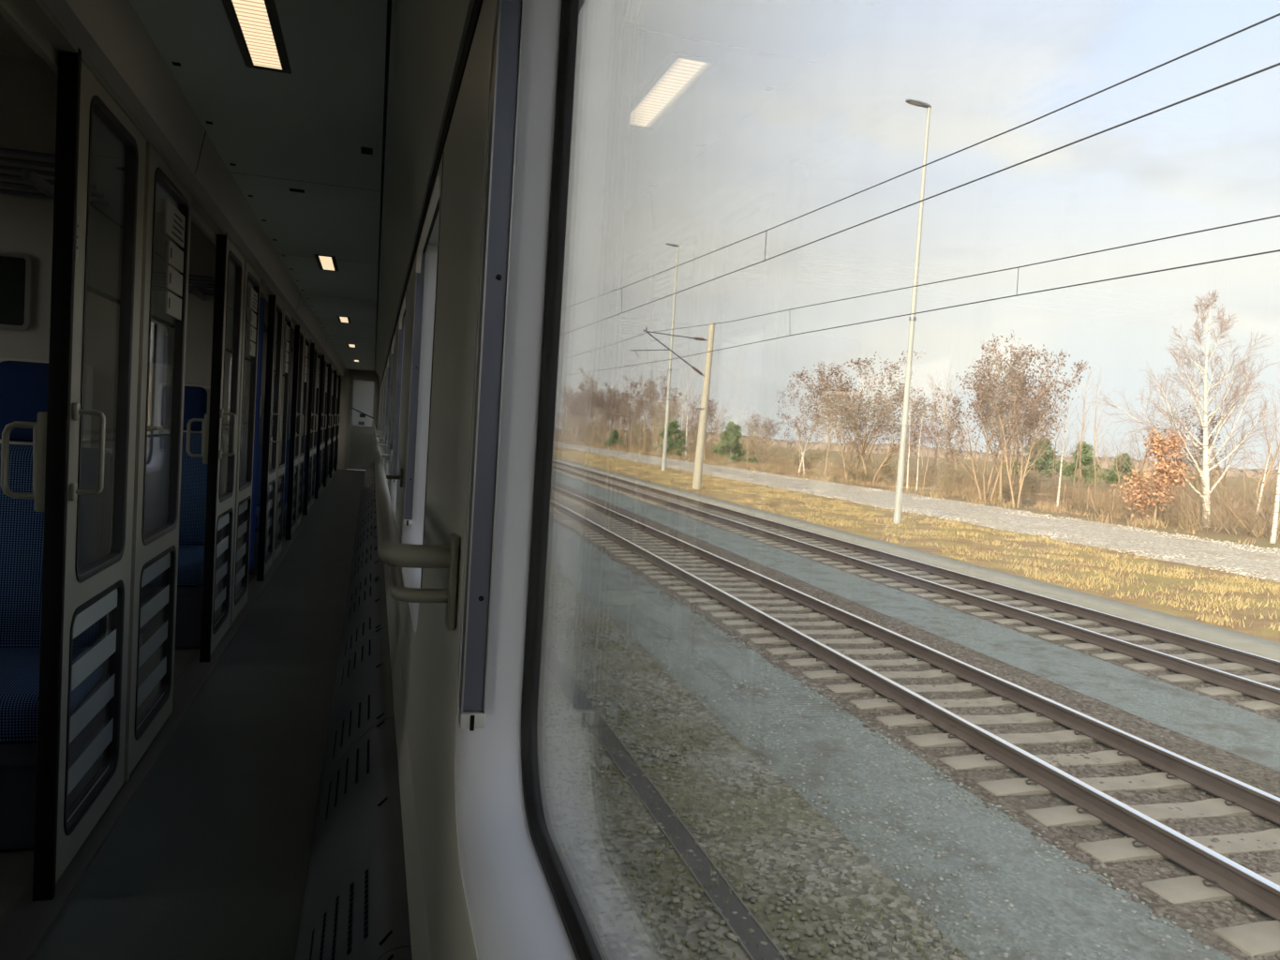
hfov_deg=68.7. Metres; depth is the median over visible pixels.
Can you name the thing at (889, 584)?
sleeper
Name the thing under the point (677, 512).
sleeper
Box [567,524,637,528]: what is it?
sleeper
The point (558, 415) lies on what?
shrub
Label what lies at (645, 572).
sleeper
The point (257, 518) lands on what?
seat cushion
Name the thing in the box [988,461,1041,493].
shrub
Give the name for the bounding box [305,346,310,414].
wall
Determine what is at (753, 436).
shrub
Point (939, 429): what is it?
bare tree
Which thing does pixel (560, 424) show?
shrub
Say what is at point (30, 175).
luggage rack
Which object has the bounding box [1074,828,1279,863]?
sleeper
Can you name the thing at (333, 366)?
partition panel
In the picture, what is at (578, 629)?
stones
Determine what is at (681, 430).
shrub
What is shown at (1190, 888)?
sleeper
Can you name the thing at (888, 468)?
shrub
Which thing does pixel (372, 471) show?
heater cover
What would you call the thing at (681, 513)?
sleeper
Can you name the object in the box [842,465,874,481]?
shrub
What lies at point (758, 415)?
leafy tree
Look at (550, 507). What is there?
sleeper
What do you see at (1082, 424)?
bare tree
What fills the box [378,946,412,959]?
heater cover
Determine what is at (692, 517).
sleeper
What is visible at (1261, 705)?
sleeper
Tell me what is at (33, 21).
trim
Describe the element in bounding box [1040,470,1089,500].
shrub
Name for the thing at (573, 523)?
sleeper
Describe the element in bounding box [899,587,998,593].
sleeper
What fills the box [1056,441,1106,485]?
pine tree
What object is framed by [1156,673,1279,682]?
sleeper
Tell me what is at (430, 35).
wall panel
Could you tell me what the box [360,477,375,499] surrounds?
heater cover
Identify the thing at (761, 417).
bare tree
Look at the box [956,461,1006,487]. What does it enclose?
shrub
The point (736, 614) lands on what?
sleeper
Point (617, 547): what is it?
sleeper
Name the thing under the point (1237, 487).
shrub
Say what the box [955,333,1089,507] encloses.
leafy tree
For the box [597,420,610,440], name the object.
leafy tree
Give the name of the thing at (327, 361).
partition panel
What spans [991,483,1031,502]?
shrub
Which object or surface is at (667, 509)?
sleeper
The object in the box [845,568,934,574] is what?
sleeper
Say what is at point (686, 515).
sleeper
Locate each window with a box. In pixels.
[372,0,605,959]
[378,386,382,443]
[379,386,383,447]
[380,373,386,453]
[382,367,388,465]
[384,346,394,483]
[387,314,405,519]
[396,152,443,636]
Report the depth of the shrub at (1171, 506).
43.71 m
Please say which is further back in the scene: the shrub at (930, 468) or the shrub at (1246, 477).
the shrub at (930, 468)
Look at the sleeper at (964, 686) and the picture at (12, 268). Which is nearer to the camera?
the picture at (12, 268)
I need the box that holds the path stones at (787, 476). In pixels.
[627,459,1279,580]
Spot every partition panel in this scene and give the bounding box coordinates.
[129,146,192,773]
[232,261,260,622]
[273,308,291,561]
[296,333,309,527]
[311,348,320,506]
[320,358,328,491]
[327,366,334,480]
[332,372,339,474]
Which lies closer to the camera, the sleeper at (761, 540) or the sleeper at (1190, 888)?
the sleeper at (1190, 888)
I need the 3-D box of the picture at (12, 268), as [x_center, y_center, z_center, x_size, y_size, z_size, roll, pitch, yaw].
[-1.994,-0.567,2.748,0.340,0.200,0.004,3,3,-16]
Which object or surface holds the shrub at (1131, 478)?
on the ground
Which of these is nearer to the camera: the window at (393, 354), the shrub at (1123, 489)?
the window at (393, 354)
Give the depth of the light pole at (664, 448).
69.42 m
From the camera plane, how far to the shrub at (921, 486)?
65.34 m
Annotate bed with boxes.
[549,479,1279,959]
[552,465,1279,721]
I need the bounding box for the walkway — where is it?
[552,457,1279,660]
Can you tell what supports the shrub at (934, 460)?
on the ground
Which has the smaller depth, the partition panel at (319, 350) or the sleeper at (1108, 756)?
the sleeper at (1108, 756)
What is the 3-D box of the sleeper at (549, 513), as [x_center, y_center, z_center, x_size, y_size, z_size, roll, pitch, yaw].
[-1.728,1.225,30.855,2.600,0.205,0.280,3,3,-15]
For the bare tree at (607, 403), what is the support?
on the ground
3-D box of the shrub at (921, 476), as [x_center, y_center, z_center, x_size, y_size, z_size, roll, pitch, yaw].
[20.125,0.191,63.780,3.040,1.400,2.468,2,3,-30]
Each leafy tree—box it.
[557,381,600,441]
[560,392,579,438]
[566,374,613,444]
[577,366,632,445]
[594,374,652,446]
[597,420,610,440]
[626,370,668,450]
[628,378,688,453]
[631,410,649,447]
[653,390,682,426]
[682,395,717,460]
[698,401,730,450]
[741,411,782,450]
[789,351,925,480]
[796,363,952,482]
[810,369,865,475]
[926,423,971,477]
[930,330,1058,500]
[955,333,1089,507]
[960,341,1026,502]
[1143,404,1226,520]
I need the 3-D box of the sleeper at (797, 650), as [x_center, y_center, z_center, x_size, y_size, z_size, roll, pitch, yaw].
[2.970,2.423,12.894,2.600,0.235,0.280,3,3,-15]
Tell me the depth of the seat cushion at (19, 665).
2.42 m
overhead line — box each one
[560,13,1279,335]
[567,214,1279,374]
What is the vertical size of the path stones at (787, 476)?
0.080 m
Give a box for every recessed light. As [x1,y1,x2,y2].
[222,0,291,74]
[314,253,338,270]
[337,315,351,323]
[346,343,357,347]
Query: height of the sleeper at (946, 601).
0.205 m
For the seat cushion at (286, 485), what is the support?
on the seat
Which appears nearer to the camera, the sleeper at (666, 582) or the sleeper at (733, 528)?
the sleeper at (666, 582)
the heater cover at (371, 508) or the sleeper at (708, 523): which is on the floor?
the heater cover at (371, 508)
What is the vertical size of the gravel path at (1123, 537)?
0.229 m
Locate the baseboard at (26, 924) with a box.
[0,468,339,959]
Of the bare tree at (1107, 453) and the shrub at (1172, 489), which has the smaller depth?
the shrub at (1172, 489)
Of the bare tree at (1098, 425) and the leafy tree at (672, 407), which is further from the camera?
the leafy tree at (672, 407)
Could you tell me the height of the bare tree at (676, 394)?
9.806 m
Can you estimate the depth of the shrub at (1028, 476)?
65.62 m
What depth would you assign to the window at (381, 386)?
16.05 m
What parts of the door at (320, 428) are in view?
frame, pane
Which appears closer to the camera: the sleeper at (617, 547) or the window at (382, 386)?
the window at (382, 386)
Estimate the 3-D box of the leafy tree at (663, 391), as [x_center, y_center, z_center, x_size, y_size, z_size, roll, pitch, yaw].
[4.849,-10.728,169.778,5.954,10.506,7.790,5,3,18]
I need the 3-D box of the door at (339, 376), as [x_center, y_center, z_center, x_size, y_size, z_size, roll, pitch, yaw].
[-6.267,-1.189,19.531,0.194,1.975,0.679,3,3,-7]
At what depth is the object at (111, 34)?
2.82 m
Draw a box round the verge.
[552,446,1279,641]
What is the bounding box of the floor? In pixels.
[0,469,365,959]
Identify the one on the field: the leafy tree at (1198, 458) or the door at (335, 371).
the leafy tree at (1198, 458)
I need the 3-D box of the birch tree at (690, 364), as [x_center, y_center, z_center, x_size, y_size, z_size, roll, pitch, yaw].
[5.598,-9.265,117.813,2.360,13.045,2.948,6,4,41]
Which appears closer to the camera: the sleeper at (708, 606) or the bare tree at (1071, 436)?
the sleeper at (708, 606)
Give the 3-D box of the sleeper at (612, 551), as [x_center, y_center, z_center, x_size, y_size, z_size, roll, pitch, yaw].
[0.565,1.813,22.170,2.600,0.205,0.280,3,3,-15]
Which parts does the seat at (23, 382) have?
seat, backrest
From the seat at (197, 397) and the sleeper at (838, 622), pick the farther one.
the sleeper at (838, 622)
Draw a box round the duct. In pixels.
[541,639,786,959]
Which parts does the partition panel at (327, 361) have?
pane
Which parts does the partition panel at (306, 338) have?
pane, pane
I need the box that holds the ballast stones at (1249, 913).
[549,490,1279,959]
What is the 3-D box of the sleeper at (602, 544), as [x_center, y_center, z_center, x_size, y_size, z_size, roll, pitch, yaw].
[0.249,1.733,23.325,2.600,0.205,0.280,3,3,-15]
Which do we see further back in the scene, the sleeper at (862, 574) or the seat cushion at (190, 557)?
the sleeper at (862, 574)
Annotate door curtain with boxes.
[248,297,265,569]
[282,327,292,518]
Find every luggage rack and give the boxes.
[0,147,111,206]
[152,270,214,300]
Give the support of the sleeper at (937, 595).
on the bed at (1274, 715)
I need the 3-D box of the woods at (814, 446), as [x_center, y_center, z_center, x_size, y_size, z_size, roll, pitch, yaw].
[113.558,-12.459,390.220,252.644,5.151,189.443,3,3,-16]
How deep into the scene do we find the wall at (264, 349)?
7.11 m
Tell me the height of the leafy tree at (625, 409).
12.155 m
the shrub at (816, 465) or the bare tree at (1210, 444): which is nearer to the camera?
the bare tree at (1210, 444)
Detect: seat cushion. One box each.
[0,646,105,744]
[143,544,221,587]
[254,505,259,531]
[283,484,287,503]
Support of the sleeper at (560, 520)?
on the bed at (1183, 914)
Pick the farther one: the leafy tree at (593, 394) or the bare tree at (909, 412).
the leafy tree at (593, 394)
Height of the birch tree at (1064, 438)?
7.224 m
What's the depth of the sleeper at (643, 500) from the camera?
38.60 m
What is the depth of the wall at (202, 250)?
4.94 m
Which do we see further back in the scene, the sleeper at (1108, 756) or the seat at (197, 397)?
the sleeper at (1108, 756)
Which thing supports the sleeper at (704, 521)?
on the bed at (1274, 715)
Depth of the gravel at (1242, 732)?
13.52 m
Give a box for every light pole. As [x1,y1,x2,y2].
[661,242,678,470]
[893,98,931,523]
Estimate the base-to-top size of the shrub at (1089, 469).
2.333 m
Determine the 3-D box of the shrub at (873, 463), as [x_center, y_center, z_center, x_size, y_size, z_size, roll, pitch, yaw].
[22.823,-1.245,89.527,5.971,2.051,4.961,3,3,-12]
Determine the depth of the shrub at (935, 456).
79.62 m
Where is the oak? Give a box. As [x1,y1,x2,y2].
[1108,426,1195,523]
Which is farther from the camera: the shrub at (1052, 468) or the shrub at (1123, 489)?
the shrub at (1052, 468)
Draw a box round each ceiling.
[0,14,176,212]
[129,0,397,371]
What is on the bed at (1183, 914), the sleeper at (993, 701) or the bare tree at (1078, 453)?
the sleeper at (993, 701)
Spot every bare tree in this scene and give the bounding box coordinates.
[554,386,579,438]
[559,395,583,438]
[563,406,589,440]
[578,417,596,440]
[588,394,614,443]
[601,402,608,445]
[614,400,626,446]
[617,400,649,444]
[669,399,696,446]
[674,385,716,445]
[675,393,700,446]
[707,401,726,454]
[740,413,764,450]
[744,416,769,442]
[746,409,753,466]
[773,432,789,450]
[790,427,819,452]
[794,388,806,465]
[864,433,887,464]
[890,412,938,473]
[904,362,976,480]
[910,435,930,467]
[915,373,969,474]
[922,398,937,491]
[930,429,947,468]
[964,439,985,471]
[972,444,997,474]
[975,414,1035,491]
[1009,436,1036,474]
[1028,446,1045,480]
[1029,401,1084,493]
[1055,435,1077,479]
[1055,436,1061,487]
[1069,396,1090,492]
[1071,367,1101,492]
[1085,433,1132,485]
[1086,365,1114,497]
[1092,425,1110,473]
[1099,429,1132,488]
[1105,399,1187,509]
[1128,387,1238,508]
[1129,441,1154,471]
[1143,435,1151,482]
[1155,367,1248,511]
[1184,453,1227,483]
[1190,436,1237,488]
[1225,386,1279,519]
[1231,448,1279,496]
[1239,439,1255,497]
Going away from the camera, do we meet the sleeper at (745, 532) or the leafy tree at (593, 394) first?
the sleeper at (745, 532)
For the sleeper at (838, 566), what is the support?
on the bed at (1274, 715)
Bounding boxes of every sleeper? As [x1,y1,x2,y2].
[549,512,610,516]
[550,505,592,507]
[550,506,598,510]
[550,506,610,509]
[550,508,602,512]
[550,510,606,514]
[551,514,614,518]
[554,516,618,520]
[555,501,581,503]
[558,518,623,521]
[560,520,626,523]
[562,504,588,506]
[565,521,632,526]
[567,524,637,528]
[572,526,642,531]
[575,529,649,534]
[580,532,653,535]
[583,535,659,538]
[589,537,666,542]
[593,540,672,545]
[598,543,679,548]
[604,546,685,550]
[610,550,717,555]
[615,553,701,559]
[620,557,712,563]
[626,561,720,566]
[631,496,677,499]
[635,565,752,571]
[641,570,740,576]
[642,500,690,503]
[646,501,697,505]
[648,575,750,580]
[654,504,706,507]
[657,506,709,508]
[657,580,761,586]
[662,506,715,510]
[667,508,719,511]
[667,585,800,592]
[672,510,725,513]
[676,511,731,515]
[676,591,813,597]
[681,513,738,517]
[685,515,744,519]
[685,596,801,604]
[691,517,751,520]
[697,604,816,610]
[698,519,758,522]
[703,520,764,524]
[708,522,770,526]
[710,610,862,618]
[714,524,776,528]
[721,526,787,531]
[721,619,848,625]
[728,529,792,533]
[733,531,803,535]
[735,626,900,635]
[742,534,808,537]
[748,535,818,540]
[749,636,920,644]
[757,538,828,543]
[763,541,837,546]
[765,646,911,654]
[773,544,848,549]
[782,547,857,551]
[783,657,933,666]
[790,550,870,555]
[800,553,879,558]
[802,669,960,678]
[811,557,893,562]
[820,561,905,565]
[825,682,1028,692]
[832,565,918,569]
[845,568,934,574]
[849,696,1063,709]
[858,573,947,578]
[869,578,963,582]
[875,712,1101,726]
[884,582,981,588]
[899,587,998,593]
[905,729,1100,746]
[915,593,1015,598]
[933,598,1040,605]
[938,749,1146,769]
[951,605,1059,610]
[969,611,1082,617]
[977,772,1195,795]
[991,618,1107,625]
[1013,625,1132,632]
[1024,797,1256,826]
[1038,634,1161,640]
[1063,642,1190,650]
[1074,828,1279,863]
[1091,652,1222,659]
[1123,662,1261,670]
[1141,871,1279,903]
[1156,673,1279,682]
[1195,686,1246,695]
[1212,920,1279,956]
[1235,699,1279,710]
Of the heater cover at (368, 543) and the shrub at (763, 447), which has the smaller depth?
the heater cover at (368, 543)
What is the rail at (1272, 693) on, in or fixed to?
on the sleeper at (798, 536)
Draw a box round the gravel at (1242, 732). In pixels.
[551,470,1279,771]
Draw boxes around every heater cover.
[295,717,411,959]
[317,626,394,800]
[334,578,387,683]
[343,548,384,619]
[349,527,377,580]
[353,511,376,553]
[355,500,376,536]
[357,491,375,520]
[358,483,375,510]
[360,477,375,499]
[361,472,374,492]
[362,468,374,486]
[363,464,374,479]
[364,461,374,475]
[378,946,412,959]
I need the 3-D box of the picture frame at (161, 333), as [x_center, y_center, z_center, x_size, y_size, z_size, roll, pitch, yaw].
[-2.600,-0.714,4.875,0.368,0.228,0.012,3,3,-16]
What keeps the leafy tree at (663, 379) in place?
on the ground
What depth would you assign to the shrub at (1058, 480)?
53.81 m
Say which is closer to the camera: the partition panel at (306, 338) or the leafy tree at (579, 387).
the partition panel at (306, 338)
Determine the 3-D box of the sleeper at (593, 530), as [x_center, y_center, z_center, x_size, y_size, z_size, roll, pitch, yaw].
[-0.512,1.537,26.221,2.600,0.205,0.280,3,3,-14]
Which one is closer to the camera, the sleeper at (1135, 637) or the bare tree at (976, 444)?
the sleeper at (1135, 637)
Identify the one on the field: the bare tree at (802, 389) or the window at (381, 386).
the bare tree at (802, 389)
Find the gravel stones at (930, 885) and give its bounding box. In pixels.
[547,515,1237,959]
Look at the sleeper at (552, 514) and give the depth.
30.18 m
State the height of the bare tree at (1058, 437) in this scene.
5.243 m
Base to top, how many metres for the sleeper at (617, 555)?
0.205 m
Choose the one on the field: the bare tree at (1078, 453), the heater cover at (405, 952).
the bare tree at (1078, 453)
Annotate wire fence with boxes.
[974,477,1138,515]
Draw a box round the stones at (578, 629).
[537,564,997,959]
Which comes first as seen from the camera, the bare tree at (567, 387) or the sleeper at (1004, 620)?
the sleeper at (1004, 620)
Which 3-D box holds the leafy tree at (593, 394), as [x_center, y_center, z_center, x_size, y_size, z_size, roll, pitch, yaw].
[-5.677,-11.938,156.545,10.077,13.077,12.833,3,3,-4]
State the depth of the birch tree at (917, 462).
62.41 m
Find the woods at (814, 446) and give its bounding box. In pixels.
[582,426,1278,477]
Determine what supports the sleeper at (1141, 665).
on the bed at (1274, 715)
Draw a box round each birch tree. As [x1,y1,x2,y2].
[675,363,693,455]
[775,378,815,474]
[797,369,837,473]
[895,390,917,490]
[907,402,929,491]
[1053,380,1080,506]
[1088,289,1279,527]
[1253,397,1279,531]
[1259,366,1279,543]
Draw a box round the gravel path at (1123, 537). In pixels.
[553,440,1279,581]
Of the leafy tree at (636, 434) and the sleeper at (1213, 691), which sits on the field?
the leafy tree at (636, 434)
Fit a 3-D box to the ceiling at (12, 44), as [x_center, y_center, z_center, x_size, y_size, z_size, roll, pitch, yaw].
[-3.808,-1.608,7.349,1.909,0.020,25.600,3,3,-16]
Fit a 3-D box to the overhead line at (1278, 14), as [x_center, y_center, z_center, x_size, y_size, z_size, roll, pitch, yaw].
[0.240,-5.105,23.320,0.016,2.296,50.879,3,3,-15]
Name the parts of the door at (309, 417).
handle, frame, pane, handle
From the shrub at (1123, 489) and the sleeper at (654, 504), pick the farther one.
the shrub at (1123, 489)
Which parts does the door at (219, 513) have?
handle, handle, frame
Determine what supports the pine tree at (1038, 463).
on the ground
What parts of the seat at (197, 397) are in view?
seat, backrest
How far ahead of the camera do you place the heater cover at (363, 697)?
3.34 m
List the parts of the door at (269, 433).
handle, pane, pane, handle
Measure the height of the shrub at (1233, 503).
2.619 m
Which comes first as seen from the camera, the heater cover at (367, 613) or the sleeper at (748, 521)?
the heater cover at (367, 613)
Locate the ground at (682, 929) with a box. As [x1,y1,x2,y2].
[537,558,970,959]
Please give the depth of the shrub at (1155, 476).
58.06 m
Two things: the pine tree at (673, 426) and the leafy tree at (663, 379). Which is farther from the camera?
the leafy tree at (663, 379)
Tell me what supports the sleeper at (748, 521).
on the bed at (1274, 715)
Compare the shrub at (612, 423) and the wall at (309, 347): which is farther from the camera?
the shrub at (612, 423)
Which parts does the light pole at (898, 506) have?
access door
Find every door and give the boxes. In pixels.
[0,47,146,900]
[186,232,244,661]
[256,294,283,580]
[285,325,304,539]
[302,342,317,515]
[314,355,327,498]
[323,362,333,486]
[328,370,338,477]
[334,374,342,470]
[346,374,378,469]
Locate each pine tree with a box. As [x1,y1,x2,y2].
[601,430,624,446]
[656,418,689,457]
[709,420,757,463]
[1002,438,1069,479]
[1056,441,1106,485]
[1101,452,1144,486]
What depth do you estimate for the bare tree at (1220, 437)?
76.08 m
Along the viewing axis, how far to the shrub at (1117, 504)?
47.53 m
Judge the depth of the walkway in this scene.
20.39 m
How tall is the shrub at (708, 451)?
4.399 m
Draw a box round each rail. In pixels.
[550,483,1279,824]
[550,498,1279,921]
[551,464,1279,704]
[552,460,1279,674]
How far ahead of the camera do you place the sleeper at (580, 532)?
25.53 m
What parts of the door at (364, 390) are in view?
panel, pane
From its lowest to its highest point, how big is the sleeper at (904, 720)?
0.235 m
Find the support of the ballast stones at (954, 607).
on the bed at (1274, 715)
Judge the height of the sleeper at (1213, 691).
0.205 m
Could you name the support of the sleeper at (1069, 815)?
on the bed at (1183, 914)
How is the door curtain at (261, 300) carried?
hanging from the wall at (28, 88)
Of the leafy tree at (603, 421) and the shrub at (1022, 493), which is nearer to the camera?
the shrub at (1022, 493)
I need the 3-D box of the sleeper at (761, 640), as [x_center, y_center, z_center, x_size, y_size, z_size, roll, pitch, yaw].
[2.827,2.382,13.475,2.600,0.235,0.280,3,3,-15]
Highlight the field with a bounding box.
[553,429,1279,549]
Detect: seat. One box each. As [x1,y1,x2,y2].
[0,357,112,849]
[139,601,148,647]
[141,382,226,647]
[248,395,262,574]
[301,434,306,512]
[313,431,317,495]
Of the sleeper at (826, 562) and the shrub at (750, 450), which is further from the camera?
the shrub at (750, 450)
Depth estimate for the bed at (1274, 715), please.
14.73 m
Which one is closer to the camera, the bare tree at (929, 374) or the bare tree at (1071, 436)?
the bare tree at (929, 374)
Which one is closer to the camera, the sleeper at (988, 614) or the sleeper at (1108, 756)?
the sleeper at (1108, 756)
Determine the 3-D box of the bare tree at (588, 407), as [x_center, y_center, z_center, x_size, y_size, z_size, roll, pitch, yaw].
[-13.510,-14.217,212.387,8.828,10.834,6.084,2,3,-22]
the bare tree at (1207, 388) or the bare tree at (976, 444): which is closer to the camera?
the bare tree at (1207, 388)
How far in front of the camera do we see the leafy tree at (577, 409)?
165.36 m
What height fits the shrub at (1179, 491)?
1.758 m
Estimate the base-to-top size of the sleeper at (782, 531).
0.205 m
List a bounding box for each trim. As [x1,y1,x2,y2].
[0,0,342,781]
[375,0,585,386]
[379,0,483,388]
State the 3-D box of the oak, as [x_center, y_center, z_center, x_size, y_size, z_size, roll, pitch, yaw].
[24.052,-0.145,43.686,3.505,4.689,3.606,6,4,44]
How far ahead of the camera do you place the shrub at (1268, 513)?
39.62 m
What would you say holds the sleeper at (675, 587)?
on the bed at (1183, 914)
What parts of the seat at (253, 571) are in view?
seat, backrest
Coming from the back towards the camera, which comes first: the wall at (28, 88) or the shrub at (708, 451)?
the shrub at (708, 451)
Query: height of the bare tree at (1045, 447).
4.594 m
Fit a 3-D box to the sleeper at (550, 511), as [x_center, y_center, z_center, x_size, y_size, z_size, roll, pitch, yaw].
[-1.890,1.185,31.432,2.600,0.205,0.280,3,3,-15]
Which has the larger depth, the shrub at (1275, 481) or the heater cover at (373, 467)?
the shrub at (1275, 481)
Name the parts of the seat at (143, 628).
seat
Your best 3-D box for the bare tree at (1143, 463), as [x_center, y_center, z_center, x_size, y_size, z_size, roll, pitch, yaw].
[28.410,-1.247,52.537,4.051,6.448,4.404,2,3,-28]
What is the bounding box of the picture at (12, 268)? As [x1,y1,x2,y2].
[0,255,26,325]
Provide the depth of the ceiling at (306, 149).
3.15 m
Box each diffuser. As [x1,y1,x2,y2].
[232,0,282,69]
[318,255,334,269]
[340,316,348,322]
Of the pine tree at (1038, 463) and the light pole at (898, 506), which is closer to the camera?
the light pole at (898, 506)
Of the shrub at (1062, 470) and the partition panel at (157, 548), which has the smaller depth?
the partition panel at (157, 548)
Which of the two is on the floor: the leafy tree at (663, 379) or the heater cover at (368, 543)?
the heater cover at (368, 543)
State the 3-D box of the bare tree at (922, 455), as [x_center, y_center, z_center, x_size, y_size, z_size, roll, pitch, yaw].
[42.594,-5.330,142.831,3.689,7.165,5.354,5,3,24]
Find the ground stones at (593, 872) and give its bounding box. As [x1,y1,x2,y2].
[537,572,967,959]
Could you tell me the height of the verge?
0.204 m
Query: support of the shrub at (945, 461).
on the ground
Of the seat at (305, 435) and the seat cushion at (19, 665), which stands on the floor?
the seat at (305, 435)
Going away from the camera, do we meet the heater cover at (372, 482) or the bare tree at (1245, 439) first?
the heater cover at (372, 482)
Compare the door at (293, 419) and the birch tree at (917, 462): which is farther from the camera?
the birch tree at (917, 462)
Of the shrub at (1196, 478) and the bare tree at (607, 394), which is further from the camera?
the bare tree at (607, 394)
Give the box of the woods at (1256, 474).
[1250,471,1277,479]
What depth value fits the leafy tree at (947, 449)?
80.35 m
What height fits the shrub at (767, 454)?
1.553 m
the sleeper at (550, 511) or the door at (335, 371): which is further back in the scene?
the sleeper at (550, 511)
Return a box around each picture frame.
[0,251,32,330]
[149,321,172,367]
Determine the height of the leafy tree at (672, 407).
10.624 m
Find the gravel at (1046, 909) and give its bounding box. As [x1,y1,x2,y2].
[547,517,1232,959]
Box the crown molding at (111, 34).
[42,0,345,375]
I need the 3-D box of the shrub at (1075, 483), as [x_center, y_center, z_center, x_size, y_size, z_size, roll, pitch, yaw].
[28.910,0.566,60.764,3.929,2.140,4.987,6,4,36]
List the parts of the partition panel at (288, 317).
pane, pane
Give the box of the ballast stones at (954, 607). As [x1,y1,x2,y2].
[598,486,1279,722]
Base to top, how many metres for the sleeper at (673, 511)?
0.205 m
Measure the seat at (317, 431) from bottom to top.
1.295 m
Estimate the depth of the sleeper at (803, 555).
23.64 m
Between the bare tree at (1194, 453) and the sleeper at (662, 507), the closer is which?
the sleeper at (662, 507)
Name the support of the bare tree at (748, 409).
on the field
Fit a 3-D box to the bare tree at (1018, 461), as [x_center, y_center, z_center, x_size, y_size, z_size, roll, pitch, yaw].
[25.645,-2.211,64.000,5.328,6.839,3.568,3,3,-17]
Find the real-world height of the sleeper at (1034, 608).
0.205 m
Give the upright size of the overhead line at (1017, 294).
2.023 m
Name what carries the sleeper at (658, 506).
on the bed at (1274, 715)
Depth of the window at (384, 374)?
11.78 m
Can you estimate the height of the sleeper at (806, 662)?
0.235 m
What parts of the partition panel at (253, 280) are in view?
pane, pane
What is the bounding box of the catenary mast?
[630,322,714,489]
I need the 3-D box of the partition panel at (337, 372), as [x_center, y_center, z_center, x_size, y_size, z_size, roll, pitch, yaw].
[-5.891,-1.095,18.103,0.037,1.940,0.660,3,3,-16]
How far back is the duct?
6.70 m
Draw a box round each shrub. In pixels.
[554,409,604,440]
[554,424,577,439]
[581,422,616,442]
[592,416,631,444]
[609,425,651,446]
[622,416,660,448]
[626,415,698,449]
[642,442,658,452]
[653,430,695,451]
[673,430,697,453]
[687,428,727,457]
[693,429,744,456]
[707,423,775,461]
[714,457,731,462]
[741,435,799,463]
[743,433,776,461]
[764,454,803,470]
[787,447,832,468]
[797,450,830,467]
[816,464,833,476]
[842,456,897,475]
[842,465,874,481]
[866,468,891,483]
[904,456,945,480]
[904,463,929,479]
[914,471,954,490]
[918,475,941,489]
[920,457,985,486]
[920,460,967,483]
[925,468,972,495]
[945,461,987,488]
[952,477,982,498]
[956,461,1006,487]
[964,472,999,495]
[968,461,1018,487]
[977,472,1032,498]
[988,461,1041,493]
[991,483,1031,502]
[995,466,1048,493]
[1003,475,1049,503]
[1013,475,1079,503]
[1026,467,1068,494]
[1039,479,1082,506]
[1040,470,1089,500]
[1051,472,1115,503]
[1055,478,1118,511]
[1077,477,1136,517]
[1086,469,1130,504]
[1111,476,1161,505]
[1113,489,1149,516]
[1119,489,1174,520]
[1122,477,1179,508]
[1142,479,1189,512]
[1146,491,1202,520]
[1158,476,1276,533]
[1161,487,1235,527]
[1165,484,1251,533]
[1167,477,1220,512]
[1171,473,1270,519]
[1183,474,1262,520]
[1190,476,1279,536]
[1197,476,1279,521]
[1200,482,1279,537]
[1201,472,1279,521]
[1236,487,1279,535]
[1243,480,1277,520]
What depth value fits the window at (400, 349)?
5.39 m
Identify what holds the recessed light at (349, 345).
in the ceiling at (306, 149)
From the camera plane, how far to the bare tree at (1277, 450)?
54.57 m
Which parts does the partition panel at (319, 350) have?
pane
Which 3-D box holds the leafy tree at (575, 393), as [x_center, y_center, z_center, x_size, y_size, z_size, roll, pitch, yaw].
[-16.982,-16.386,236.820,7.102,12.254,9.292,4,3,1]
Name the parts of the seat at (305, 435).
backrest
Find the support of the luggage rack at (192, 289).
attached to the wall at (202, 250)
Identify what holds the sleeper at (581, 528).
on the bed at (1183, 914)
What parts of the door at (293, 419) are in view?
handle, pane, pane, handle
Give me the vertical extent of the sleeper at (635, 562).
0.205 m
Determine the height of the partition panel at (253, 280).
1.940 m
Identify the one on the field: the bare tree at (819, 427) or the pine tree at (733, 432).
the bare tree at (819, 427)
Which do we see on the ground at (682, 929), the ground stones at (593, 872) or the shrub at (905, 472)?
the ground stones at (593, 872)
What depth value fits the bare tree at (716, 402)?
127.00 m
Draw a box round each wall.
[0,55,122,675]
[147,211,234,612]
[260,294,268,414]
[288,328,295,414]
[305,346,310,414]
[317,365,320,414]
[337,368,379,470]
[377,0,499,959]

